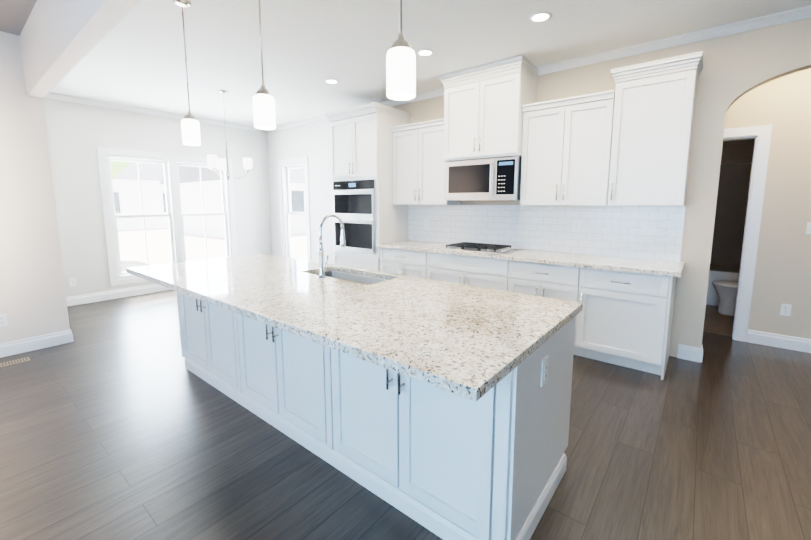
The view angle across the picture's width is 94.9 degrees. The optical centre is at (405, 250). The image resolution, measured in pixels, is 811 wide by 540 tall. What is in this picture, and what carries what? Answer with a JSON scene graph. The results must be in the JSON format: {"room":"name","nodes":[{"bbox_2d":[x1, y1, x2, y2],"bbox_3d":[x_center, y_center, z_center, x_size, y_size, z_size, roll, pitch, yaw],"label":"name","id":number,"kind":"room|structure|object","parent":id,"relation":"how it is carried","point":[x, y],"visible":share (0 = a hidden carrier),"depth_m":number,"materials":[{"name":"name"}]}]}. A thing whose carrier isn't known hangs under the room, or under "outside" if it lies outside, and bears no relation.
{"room":"kitchen","nodes":[
{"label":"kitchen","id":0,"kind":"room"},
{"bbox_2d":[0,0,36,35],"bbox_3d":[-1.510,-1.467,-1.187,9.357,0.120,4.703,6,9,38],"label":"ceiling","id":1,"kind":"structure","parent":0,"point":[14,15],"depth_m":3.08,"materials":[{"name":"grey paint"}]},
{"bbox_2d":[0,31,69,342],"bbox_3d":[-5.043,-0.354,1.956,0.120,3.120,4.693,6,9,38],"label":"wall","id":2,"kind":"structure","parent":0,"point":[33,301],"depth_m":3.59,"materials":[{"name":"beige paint"}]},
{"bbox_2d":[0,314,7,326],"bbox_3d":[-3.819,0.664,3.520,0.010,0.117,0.072,6,9,38],"label":"outlet","id":3,"kind":"object","parent":2,"relation":"attached to","point":[3,320],"visible":1,"depth_m":3.53,"materials":[{"name":"white plastic"}]},
{"bbox_2d":[0,330,71,357],"bbox_3d":[-4.990,1.132,2.102,0.016,0.135,4.693,6,9,38],"label":"baseboard","id":4,"kind":"structure","parent":2,"relation":"attached to","point":[14,347],"depth_m":3.70,"materials":[{"name":"white"}]},
{"bbox_2d":[20,0,140,97],"bbox_3d":[-0.006,-1.438,0.710,9.117,0.655,0.110,6,9,38],"label":"header beam","id":5,"kind":"structure","parent":0,"point":[60,40],"depth_m":2.59,"materials":[{"name":"beige paint"}]},
{"bbox_2d":[43,98,271,296],"bbox_3d":[-3.906,-0.792,6.285,0.120,2.900,3.737,6,9,38],"label":"wall","id":6,"kind":"structure","parent":0,"point":[78,134],"depth_m":5.50,"materials":[{"name":"white paint"}]},
{"bbox_2d":[69,278,75,286],"bbox_3d":[-4.735,0.457,5.296,0.010,0.117,0.072,6,9,38],"label":"outlet","id":7,"kind":"object","parent":6,"relation":"attached to","point":[72,281],"visible":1,"depth_m":5.29,"materials":[{"name":"white plastic"}]},
{"bbox_2d":[66,284,171,306],"bbox_3d":[-3.856,0.585,6.413,0.016,0.135,3.507,6,9,38],"label":"baseboard","id":8,"kind":"structure","parent":6,"relation":"attached to","point":[104,296],"depth_m":5.67,"materials":[{"name":"white wood"}]},
{"bbox_2d":[44,92,266,132],"bbox_3d":[-3.830,-2.192,6.040,0.082,0.062,3.507,6,9,38],"label":"crown molding","id":9,"kind":"structure","parent":6,"relation":"attached to","point":[117,106],"depth_m":5.70,"materials":[{"name":"white wood"}]},
{"bbox_2d":[96,147,237,285],"bbox_3d":[-3.892,-0.575,6.315,0.138,2.060,1.985,6,9,38],"label":"window","id":10,"kind":"structure","parent":6,"relation":"in","point":[170,162],"depth_m":6.16,"materials":[{"name":"white wood"}]},
{"bbox_2d":[0,290,810,539],"bbox_3d":[-0.861,1.292,1.618,11.550,0.060,9.476,6,9,38],"label":"floor","id":11,"kind":"structure","parent":0,"point":[119,420],"depth_m":2.17,"materials":[{"name":"brown wood"}]},
{"bbox_2d":[0,357,29,366],"bbox_3d":[-3.627,1.034,3.389,0.115,0.004,0.290,6,9,38],"label":"floor vent","id":12,"kind":"object","parent":11,"relation":"in","point":[12,362],"visible":1,"depth_m":3.43,"materials":[{"name":"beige metal"}]},
{"bbox_2d":[324,102,409,271],"bbox_3d":[-0.546,-0.577,5.380,0.989,2.700,0.732,6,9,38],"label":"tall cabinet","id":13,"kind":"object","parent":11,"relation":"on","point":[369,213],"visible":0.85,"depth_m":5.04,"materials":[{"name":"white paint"}]},
{"bbox_2d":[330,179,375,254],"bbox_3d":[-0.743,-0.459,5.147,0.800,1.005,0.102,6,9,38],"label":"double oven","id":14,"kind":"object","parent":13,"relation":"in","point":[354,200],"depth_m":5.11,"materials":[{"name":"silver metal"}]},
{"bbox_2d":[175,290,581,539],"bbox_3d":[-0.548,0.690,2.648,3.066,0.874,0.896,6,9,38],"label":"kitchen island","id":15,"kind":"object","parent":11,"relation":"on","point":[440,409],"depth_m":1.77,"materials":[{"name":"white paint"}]},
{"bbox_2d":[126,254,581,401],"bbox_3d":[-0.687,0.238,2.572,3.264,0.040,1.211,6,9,38],"label":"island countertop","id":16,"kind":"structure","parent":15,"relation":"on","point":[462,340],"depth_m":1.85,"materials":[{"name":"beige stone"}]},
{"bbox_2d":[314,214,345,277],"bbox_3d":[-0.523,-0.034,2.723,0.110,0.461,0.260,6,9,38],"label":"faucet","id":17,"kind":"object","parent":16,"relation":"on","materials":[{"name":"silver metal"}]},
{"bbox_2d":[330,270,385,281],"bbox_3d":[-0.433,0.326,2.865,0.785,0.233,0.354,6,9,38],"label":"sink","id":18,"kind":"object","parent":16,"relation":"in","point":[350,274],"depth_m":3.03,"materials":[{"name":"silver metal"}]},
{"bbox_2d":[541,356,548,386],"bbox_3d":[0.614,0.533,1.637,0.010,0.117,0.072,6,9,38],"label":"outlet","id":19,"kind":"object","parent":15,"relation":"attached to","point":[544,360],"depth_m":1.62,"materials":[{"name":"white plastic"}]},
{"bbox_2d":[380,248,429,278],"bbox_3d":[0.175,0.393,4.984,0.830,0.874,0.634,6,9,38],"label":"base cabinet","id":20,"kind":"object","parent":11,"relation":"on","point":[392,260],"depth_m":4.69,"materials":[{"name":"white paint"}]},
{"bbox_2d":[430,252,513,291],"bbox_3d":[0.852,0.462,4.446,1.165,0.874,0.634,6,9,38],"label":"base cabinet","id":21,"kind":"object","parent":11,"relation":"on","point":[465,270],"depth_m":4.10,"materials":[{"name":"white paint"}]},
{"bbox_2d":[514,260,589,355],"bbox_3d":[1.523,0.529,3.912,0.815,0.874,0.634,6,9,38],"label":"base cabinet","id":22,"kind":"object","parent":11,"relation":"on","point":[554,281],"depth_m":3.54,"materials":[{"name":"white paint"}]},
{"bbox_2d":[582,268,677,379],"bbox_3d":[2.035,0.581,3.505,0.758,0.874,0.634,6,9,38],"label":"base cabinet","id":23,"kind":"object","parent":11,"relation":"on","point":[624,317],"depth_m":3.21,"materials":[{"name":"white paint"}]},
{"bbox_2d":[378,240,684,275],"bbox_3d":[1.104,0.036,4.170,3.226,0.041,0.651,6,9,38],"label":"countertop","id":24,"kind":"structure","parent":23,"relation":"on","point":[568,260],"depth_m":3.71,"materials":[{"name":"beige stone"}]},
{"bbox_2d":[442,242,521,253],"bbox_3d":[0.892,-0.032,4.357,0.780,0.046,0.490,6,9,38],"label":"cooktop","id":25,"kind":"object","parent":24,"relation":"in","point":[463,246],"depth_m":4.27,"materials":[{"name":"black metal"}]},
{"bbox_2d":[50,0,810,126],"bbox_3d":[1.497,-2.025,4.003,11.190,0.120,6.983,6,9,38],"label":"ceiling","id":26,"kind":"structure","parent":0,"point":[135,56],"depth_m":3.38,"materials":[{"name":"white paint"}]},
{"bbox_2d":[172,0,200,145],"bbox_3d":[-1.618,-1.298,2.756,0.124,1.008,0.124,6,9,38],"label":"pendant light","id":27,"kind":"object","parent":26,"relation":"hanging from","point":[190,126],"visible":1,"depth_m":2.76,"materials":[{"name":"white glass"}]},
{"bbox_2d":[207,90,251,179],"bbox_3d":[-2.429,-1.507,4.944,0.527,1.145,0.553,6,9,38],"label":"dining chandelier","id":28,"kind":"object","parent":26,"relation":"hanging from","point":[213,161],"visible":1,"depth_m":4.96,"materials":[{"name":"silver metal"}]},
{"bbox_2d":[253,0,275,129],"bbox_3d":[-0.826,-1.218,2.126,0.124,1.008,0.124,6,9,38],"label":"pendant light","id":29,"kind":"object","parent":26,"relation":"hanging from","point":[264,108],"visible":1,"depth_m":2.13,"materials":[{"name":"white glass"}]},
{"bbox_2d":[324,79,338,83],"bbox_3d":[-0.886,-2.020,4.463,0.170,0.006,0.170,6,9,38],"label":"recessed light","id":30,"kind":"object","parent":26,"relation":"in","point":[331,81],"visible":1,"depth_m":4.46,"materials":[{"name":"white plastic"}]},
{"bbox_2d":[386,0,415,100],"bbox_3d":[-0.018,-1.137,1.484,0.124,1.008,0.124,6,9,38],"label":"pendant light","id":31,"kind":"object","parent":26,"relation":"hanging from","point":[401,69],"visible":1,"depth_m":1.49,"materials":[{"name":"white glass"}]},
{"bbox_2d":[416,49,433,55],"bbox_3d":[0.191,-1.911,3.607,0.170,0.006,0.170,6,9,38],"label":"recessed light","id":32,"kind":"object","parent":26,"relation":"in","point":[425,52],"visible":1,"depth_m":3.60,"materials":[{"name":"white plastic"}]},
{"bbox_2d":[529,12,551,22],"bbox_3d":[1.057,-1.824,2.918,0.170,0.006,0.170,6,9,38],"label":"recessed light","id":33,"kind":"object","parent":26,"relation":"in","point":[538,17],"visible":1,"depth_m":2.92,"materials":[{"name":"white plastic"}]},
{"bbox_2d":[443,159,494,202],"bbox_3d":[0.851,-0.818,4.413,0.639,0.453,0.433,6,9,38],"label":"door","id":34,"kind":"structure","parent":0,"point":[472,179],"depth_m":4.24,"materials":[{"name":"white paint"}]},
{"bbox_2d":[495,155,518,199],"bbox_3d":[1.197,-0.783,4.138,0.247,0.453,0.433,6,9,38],"label":"control panel","id":35,"kind":"object","parent":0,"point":[506,170],"depth_m":3.96,"materials":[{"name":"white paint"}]},
{"bbox_2d":[267,18,810,356],"bbox_3d":[1.542,-0.534,4.248,10.950,2.900,0.128,6,9,38],"label":"wall","id":36,"kind":"structure","parent":0,"point":[737,66],"depth_m":3.66,"materials":[{"name":"white paint"}]},
{"bbox_2d":[278,157,310,260],"bbox_3d":[-2.083,-0.691,7.149,0.930,2.080,0.138,6,9,38],"label":"kitchen window","id":37,"kind":"structure","parent":36,"relation":"in","point":[285,166],"depth_m":7.25,"materials":[{"name":"white wood"}]},
{"bbox_2d":[391,119,461,204],"bbox_3d":[0.277,-1.102,4.896,0.875,1.005,0.348,6,9,38],"label":"upper cabinet","id":38,"kind":"object","parent":36,"relation":"attached to","point":[417,147],"depth_m":4.76,"materials":[{"name":"white paint"}]},
{"bbox_2d":[443,63,538,162],"bbox_3d":[0.943,-1.467,4.247,0.908,0.863,0.449,6,9,38],"label":"upper cabinet","id":39,"kind":"object","parent":36,"relation":"attached to","point":[496,132],"depth_m":4.03,"materials":[{"name":"white paint"}]},
{"bbox_2d":[445,156,521,200],"bbox_3d":[0.934,-0.807,4.320,0.886,0.453,0.477,6,9,38],"label":"microwave","id":40,"kind":"object","parent":39,"relation":"attached to","point":[480,177],"depth_m":4.13,"materials":[{"name":"silver metal"}]},
{"bbox_2d":[266,5,810,132],"bbox_3d":[1.481,-1.932,3.994,10.950,0.062,0.082,6,9,38],"label":"crown molding","id":41,"kind":"structure","parent":36,"relation":"attached to","point":[792,15],"depth_m":3.36,"materials":[{"name":"white wood"}]},
{"bbox_2d":[408,205,684,261],"bbox_3d":[1.292,-0.274,4.405,3.203,0.515,0.008,6,9,38],"label":"backsplash","id":42,"kind":"structure","parent":36,"relation":"attached to","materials":[{"name":"tile"}]},
{"bbox_2d":[519,91,614,205],"bbox_3d":[1.657,-0.963,3.799,0.838,1.005,0.348,6,9,38],"label":"upper cabinet","id":43,"kind":"object","parent":36,"relation":"attached to","point":[566,160],"depth_m":3.63,"materials":[{"name":"white paint"}]},
{"bbox_2d":[573,220,579,231],"bbox_3d":[1.823,-0.256,3.968,0.072,0.117,0.010,6,9,38],"label":"outlet","id":44,"kind":"object","parent":36,"relation":"attached to","point":[576,226],"visible":1,"depth_m":3.96,"materials":[{"name":"white plastic"}]},
{"bbox_2d":[641,223,656,235],"bbox_3d":[2.327,-0.200,3.562,0.118,0.117,0.018,6,9,38],"label":"light switch","id":45,"kind":"object","parent":36,"relation":"attached to","point":[648,229],"visible":1,"depth_m":3.56,"materials":[{"name":"white plastic"}]},
{"bbox_2d":[607,63,698,205],"bbox_3d":[2.185,-0.964,3.373,0.636,1.114,0.348,6,9,38],"label":"upper cabinet","id":46,"kind":"object","parent":36,"relation":"attached to","point":[651,141],"depth_m":3.21,"materials":[{"name":"white paint"}]},
{"bbox_2d":[677,344,700,362],"bbox_3d":[2.641,0.959,3.467,0.170,0.135,0.016,6,9,38],"label":"baseboard","id":47,"kind":"structure","parent":36,"relation":"attached to","point":[689,353],"depth_m":3.46,"materials":[{"name":"white"}]},
{"bbox_2d":[700,345,702,361],"bbox_3d":[2.756,0.960,3.462,0.016,0.135,0.120,6,9,38],"label":"baseboard","id":48,"kind":"structure","parent":36,"relation":"attached to","point":[701,357],"depth_m":3.42,"materials":[{"name":"white"}]},
{"bbox_2d":[703,305,733,335],"bbox_3d":[3.769,0.799,5.486,2.200,0.064,2.400,6,9,38],"label":"floor","id":49,"kind":"structure","parent":0,"point":[716,321],"depth_m":4.55,"materials":[{"name":"brown wood"}]},
{"bbox_2d":[706,263,739,305],"bbox_3d":[4.184,0.453,5.965,1.960,0.501,0.830,6,9,38],"label":"bathtub","id":50,"kind":"object","parent":49,"relation":"on","point":[723,272],"depth_m":5.29,"materials":[{"name":"white ceramic"}]},
{"bbox_2d":[712,280,737,315],"bbox_3d":[4.273,0.467,4.843,0.447,0.756,0.389,6,9,38],"label":"toilet","id":51,"kind":"object","parent":49,"relation":"on","point":[726,290],"visible":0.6,"depth_m":4.82,"materials":[{"name":"white ceramic"}]},
{"bbox_2d":[710,139,753,265],"bbox_3d":[4.484,-0.781,6.193,1.950,2.900,0.100,6,9,38],"label":"wall","id":52,"kind":"structure","parent":0,"point":[731,204],"depth_m":5.71,"materials":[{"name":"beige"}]},
{"bbox_2d":[721,162,751,164],"bbox_3d":[3.950,-1.222,5.458,2.000,0.023,0.024,6,9,38],"label":"shower rail","id":53,"kind":"object","parent":52,"relation":"attached to","point":[736,163],"depth_m":5.03,"materials":[{"name":"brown metal"}]},
{"bbox_2d":[724,68,810,341],"bbox_3d":[4.417,-0.399,3.183,5.120,2.900,0.120,6,9,38],"label":"wall","id":54,"kind":"structure","parent":0,"point":[782,106],"depth_m":3.66,"materials":[{"name":"beige paint"}]},
{"bbox_2d":[723,124,771,341],"bbox_3d":[3.285,-0.172,4.113,0.894,2.217,0.140,6,9,38],"label":"door frame","id":55,"kind":"structure","parent":54,"relation":"attached to","point":[760,135],"depth_m":3.81,"materials":[{"name":"white wood"}]},
{"bbox_2d":[747,329,810,352],"bbox_3d":[4.986,1.041,2.818,3.552,0.135,0.016,6,9,38],"label":"baseboard","id":56,"kind":"structure","parent":54,"relation":"attached to","point":[781,341],"depth_m":3.77,"materials":[{"name":"white wood"}]},
{"bbox_2d":[780,304,791,315],"bbox_3d":[3.803,0.598,3.721,0.072,0.117,0.010,6,9,38],"label":"outlet","id":57,"kind":"object","parent":54,"relation":"attached to","point":[785,309],"visible":1,"depth_m":3.72,"materials":[{"name":"white plastic"}]},
{"bbox_2d":[806,222,810,233],"bbox_3d":[3.880,-0.209,3.551,0.072,0.117,0.018,6,9,38],"label":"light switch","id":58,"kind":"object","parent":54,"relation":"attached to","point":[808,229],"visible":1,"depth_m":3.57,"materials":[{"name":"white plastic"}]},
{"label":"outside","id":59,"kind":"structure","parent":0,"visible":0},
{"bbox_2d":[118,228,306,271],"bbox_3d":[-11.314,0.557,10.823,90.000,0.080,80.000,6,9,38],"label":"ground","id":60,"kind":"structure","parent":59,"point":[132,259],"depth_m":15.77,"materials":[{"name":"beige"}]},
{"bbox_2d":[110,160,129,177],"bbox_3d":[-9.981,-2.530,10.521,4.872,6.121,4.144,6,9,38],"label":"tree","id":61,"kind":"object","parent":60,"relation":"on","point":[116,165],"depth_m":10.43,"materials":[{"name":"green plant"}]},
{"bbox_2d":[112,162,168,229],"bbox_3d":[-21.215,-5.141,30.691,9.700,6.220,11.200,6,9,38],"label":"house","id":62,"kind":"structure","parent":60,"relation":"on","point":[118,184],"depth_m":26.69,"materials":[{"name":"white"}]},
{"bbox_2d":[159,165,305,237],"bbox_3d":[-9.678,-3.841,25.219,8.700,5.020,9.500,6,9,38],"label":"house","id":63,"kind":"structure","parent":60,"relation":"on","point":[209,181],"depth_m":21.68,"materials":[{"name":"white"}]}
]}

